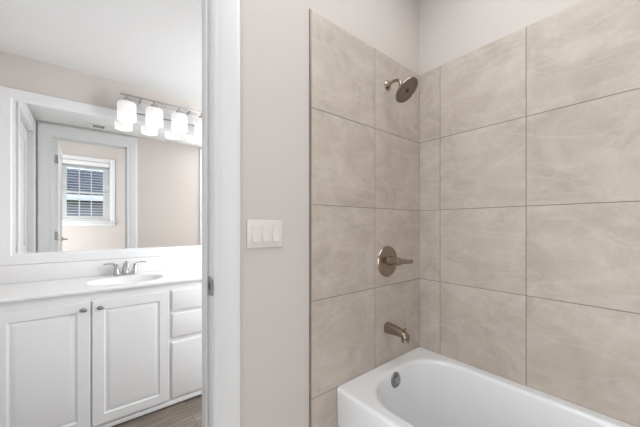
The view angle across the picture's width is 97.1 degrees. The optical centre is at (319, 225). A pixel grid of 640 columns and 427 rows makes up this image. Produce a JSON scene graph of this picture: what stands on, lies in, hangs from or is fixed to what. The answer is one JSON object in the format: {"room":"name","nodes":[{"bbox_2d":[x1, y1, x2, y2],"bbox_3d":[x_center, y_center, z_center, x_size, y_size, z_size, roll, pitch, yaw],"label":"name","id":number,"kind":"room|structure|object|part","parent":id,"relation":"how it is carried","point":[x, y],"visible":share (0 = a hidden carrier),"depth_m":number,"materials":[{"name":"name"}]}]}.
{"room":"bathroom","nodes":[
{"label":"bathroom","id":0,"kind":"room"},
{"bbox_2d":[0,0,201,102],"bbox_3d":[-0.553,-1.142,2.032,2.822,0.060,1.510,0,0,-39],"label":"ceiling","id":1,"kind":"structure","parent":0,"point":[154,45],"depth_m":1.68,"materials":[{"name":"white paint"}]},
{"bbox_2d":[0,51,201,125],"bbox_3d":[-1.061,0.032,2.657,2.822,2.407,0.100,0,0,-39],"label":"wall","id":2,"kind":"structure","parent":0,"point":[17,72],"depth_m":2.02,"materials":[{"name":"beige paint"}]},
{"bbox_2d":[0,85,201,265],"bbox_3d":[-1.428,-0.315,2.280,1.568,1.143,0.020,0,0,-39],"label":"wall mirror","id":3,"kind":"object","parent":2,"relation":"attached to","point":[79,182],"visible":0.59,"depth_m":2.08,"materials":[{"name":"white mirror"}]},
{"bbox_2d":[0,254,201,284],"bbox_3d":[-1.555,0.317,2.176,1.246,0.118,0.020,0,0,-39],"label":"backsplash","id":4,"kind":"structure","parent":2,"relation":"attached to","point":[11,274],"depth_m":2.05,"materials":[{"name":"white stone"}]},
{"bbox_2d":[117,92,201,136],"bbox_3d":[-1.257,-0.884,2.310,0.660,0.200,0.190,0,0,-39],"label":"vanity light","id":5,"kind":"object","parent":2,"relation":"attached to","point":[127,109],"visible":0.94,"depth_m":2.25,"materials":[{"name":"white glass"}]},
{"bbox_3d":[-1.444,-0.852,2.112,0.120,0.136,0.120,0,0,-39],"label":"lamp shade","id":6,"kind":"part","parent":5,"relation":"part of","materials":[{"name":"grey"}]},
{"bbox_3d":[-1.305,-0.852,2.226,0.120,0.136,0.120,0,0,-39],"label":"lamp shade","id":7,"kind":"part","parent":5,"relation":"part of","materials":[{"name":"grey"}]},
{"bbox_3d":[-1.165,-0.852,2.340,0.120,0.136,0.120,0,0,-39],"label":"lamp shade","id":8,"kind":"part","parent":5,"relation":"part of","materials":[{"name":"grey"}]},
{"bbox_3d":[-1.026,-0.852,2.453,0.120,0.136,0.120,0,0,-39],"label":"lamp shade","id":9,"kind":"part","parent":5,"relation":"part of","materials":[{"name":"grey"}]},
{"bbox_2d":[112,394,201,426],"bbox_3d":[-0.158,1.265,1.051,3.450,0.060,3.730,0,0,-39],"label":"floor","id":10,"kind":"structure","parent":0,"point":[188,412],"depth_m":1.82,"materials":[{"name":"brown wood"}]},
{"bbox_2d":[0,280,201,426],"bbox_3d":[-1.383,0.815,1.953,1.220,0.840,0.584,0,0,-39],"label":"vanity cabinet","id":11,"kind":"object","parent":10,"relation":"on","point":[106,358],"visible":0.91,"depth_m":1.67,"materials":[{"name":"white paint"}]},
{"bbox_3d":[-1.496,0.814,1.532,0.388,0.740,0.018,0,0,-39],"label":"door","id":12,"kind":"part","parent":11,"relation":"part of","materials":[{"name":"white paint"}]},
{"bbox_3d":[-1.355,0.485,1.617,0.037,0.025,0.028,0,0,-39],"label":"knob","id":13,"kind":"part","parent":11,"relation":"part of","materials":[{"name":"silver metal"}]},
{"bbox_2d":[0,254,201,303],"bbox_3d":[-1.384,0.381,1.966,1.246,0.245,0.562,0,0,-39],"label":"countertop","id":14,"kind":"structure","parent":11,"relation":"on","point":[26,282],"depth_m":1.94,"materials":[{"name":"white stone"}]},
{"bbox_2d":[103,261,145,275],"bbox_3d":[-1.449,0.320,2.113,0.271,0.110,0.141,0,0,-39],"label":"sink faucet","id":15,"kind":"object","parent":14,"relation":"on","point":[125,270],"visible":1,"depth_m":2.12,"materials":[{"name":"grey metal"}]},
{"bbox_3d":[-1.520,0.327,2.113,0.046,0.074,0.046,0,0,-39],"label":"handle","id":16,"kind":"part","parent":15,"relation":"part of","materials":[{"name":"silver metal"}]},
{"bbox_3d":[-1.477,0.367,2.148,0.156,0.015,0.052,0,0,-39],"label":"plate","id":17,"kind":"part","parent":15,"relation":"part of","materials":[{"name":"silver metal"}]},
{"bbox_3d":[-1.448,0.314,2.112,0.048,0.099,0.139,0,0,-39],"label":"spout","id":18,"kind":"part","parent":15,"relation":"part of","materials":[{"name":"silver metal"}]},
{"bbox_3d":[-1.434,0.327,2.182,0.046,0.074,0.046,0,0,-39],"label":"handle","id":19,"kind":"part","parent":15,"relation":"part of","materials":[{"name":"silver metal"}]},
{"bbox_3d":[-1.182,0.814,1.788,0.407,0.740,0.018,0,0,-39],"label":"door","id":20,"kind":"part","parent":11,"relation":"part of","materials":[{"name":"white paint"}]},
{"bbox_3d":[-1.224,1.212,1.758,1.220,0.027,0.010,0,0,-39],"label":"rail","id":21,"kind":"part","parent":11,"relation":"part of","materials":[{"name":"white paint"}]},
{"bbox_3d":[-0.892,0.990,2.024,0.309,0.380,0.018,0,0,-39],"label":"drawer","id":22,"kind":"part","parent":11,"relation":"part of","materials":[{"name":"white paint"}]},
{"bbox_3d":[-0.892,0.686,2.024,0.309,0.163,0.018,0,0,-39],"label":"drawer","id":23,"kind":"part","parent":11,"relation":"part of","materials":[{"name":"white paint"}]},
{"bbox_3d":[-0.892,0.514,2.024,0.309,0.141,0.018,0,0,-39],"label":"drawer","id":24,"kind":"part","parent":11,"relation":"part of","materials":[{"name":"white paint"}]},
{"bbox_2d":[240,0,418,426],"bbox_3d":[-0.283,-0.172,1.204,3.250,2.815,0.114,0,0,-39],"label":"wall","id":25,"kind":"structure","parent":0,"point":[274,34],"depth_m":1.22,"materials":[{"name":"beige paint"}]},
{"bbox_2d":[202,0,212,426],"bbox_3d":[-0.689,0.130,0.871,0.700,2.210,0.122,0,0,-39],"label":"trim","id":26,"kind":"structure","parent":25,"relation":"attached to","point":[207,5],"depth_m":1.06,"materials":[{"name":"white paint"}]},
{"bbox_2d":[208,276,212,295],"bbox_3d":[-0.402,0.225,1.039,0.004,0.070,0.053,0,0,-39],"label":"strike plate","id":27,"kind":"object","parent":26,"relation":"attached to","point":[210,281],"visible":1,"depth_m":1.03,"materials":[{"name":"grey metal"}]},
{"bbox_2d":[213,0,239,426],"bbox_3d":[-0.648,0.088,0.820,0.866,2.293,0.022,0,0,-39],"label":"trim","id":28,"kind":"structure","parent":25,"relation":"attached to","point":[226,13],"depth_m":1.05,"materials":[{"name":"white paint"}]},
{"bbox_2d":[247,219,281,247],"bbox_3d":[-0.224,0.034,1.169,0.164,0.115,0.016,0,0,-39],"label":"light switch","id":29,"kind":"object","parent":25,"relation":"attached to","point":[260,233],"visible":1,"depth_m":1.16,"materials":[{"name":"white plastic"}]},
{"bbox_3d":[-0.260,0.034,1.140,0.035,0.068,0.002,0,0,-39],"label":"rocker frame","id":30,"kind":"part","parent":29,"relation":"part of","materials":[{"name":"white plastic"}]},
{"bbox_2d":[309,9,310,426],"bbox_3d":[-0.045,0.113,1.319,0.007,2.245,0.008,0,0,-39],"label":"trim","id":31,"kind":"structure","parent":25,"relation":"attached to","point":[309,9],"depth_m":1.32,"materials":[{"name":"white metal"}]},
{"bbox_2d":[311,10,418,426],"bbox_3d":[0.312,0.113,1.611,0.915,2.244,0.006,0,0,-39],"label":"tiled wall","id":32,"kind":"structure","parent":25,"relation":"attached to","point":[365,142],"depth_m":1.51,"materials":[{"name":"beige tile"}]},
{"bbox_2d":[377,246,412,276],"bbox_3d":[0.438,0.212,1.637,0.191,0.182,0.118,0,0,-39],"label":"shower valve","id":33,"kind":"object","parent":32,"relation":"attached to","point":[387,261],"visible":1,"depth_m":1.64,"materials":[{"name":"silver metal"}]},
{"bbox_3d":[0.496,0.207,1.636,0.103,0.036,0.040,0,0,-23],"label":"lever","id":34,"kind":"part","parent":33,"relation":"part of","materials":[{"name":"silver metal"}]},
{"bbox_2d":[384,322,409,343],"bbox_3d":[0.444,0.616,1.622,0.062,0.084,0.149,0,0,-39],"label":"tub spout","id":35,"kind":"object","parent":32,"relation":"attached to","point":[389,328],"visible":1,"depth_m":1.60,"materials":[{"name":"silver metal"}]},
{"bbox_2d":[384,76,417,102],"bbox_3d":[0.460,-0.781,1.609,0.148,0.156,0.194,0,0,-39],"label":"showerhead","id":36,"kind":"object","parent":32,"relation":"attached to","point":[407,88],"visible":1,"depth_m":1.58,"materials":[{"name":"silver metal"}]},
{"bbox_3d":[0.435,-0.811,1.632,0.020,0.072,0.112,0,0,-39],"label":"arm","id":37,"kind":"part","parent":36,"relation":"part of","materials":[{"name":"silver metal"}]},
{"bbox_3d":[0.486,-0.753,1.576,0.137,0.094,0.103,0,0,-39],"label":"plate","id":38,"kind":"part","parent":36,"relation":"part of","materials":[{"name":"silver metal"}]},
{"bbox_2d":[419,0,582,74],"bbox_3d":[1.338,-0.172,1.158,0.094,2.815,2.006,0,0,-39],"label":"wall","id":39,"kind":"structure","parent":0,"point":[449,30],"depth_m":1.66,"materials":[{"name":"beige paint"}]},
{"bbox_2d":[419,0,639,426],"bbox_3d":[1.152,0.113,1.307,0.006,2.244,1.530,0,0,-39],"label":"tiled wall","id":40,"kind":"structure","parent":39,"relation":"attached to","point":[529,138],"depth_m":1.38,"materials":[{"name":"beige tile"}]},
{"bbox_3d":[0.180,1.234,0.279,2.799,0.003,1.906,0,0,-39],"label":"floor","id":41,"kind":"structure","parent":0,"visible":0},
{"bbox_2d":[337,347,635,426],"bbox_3d":[0.855,1.026,1.067,0.756,0.424,1.522,0,0,-39],"label":"bathtub","id":42,"kind":"object","parent":41,"relation":"on","point":[420,387],"visible":1,"depth_m":1.51,"materials":[{"name":"white ceramic"}]},
{"bbox_3d":[0.425,0.868,1.585,0.082,0.082,0.020,0,0,-39],"label":"overflow plate","id":43,"kind":"part","parent":42,"relation":"part of","materials":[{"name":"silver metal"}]}
]}

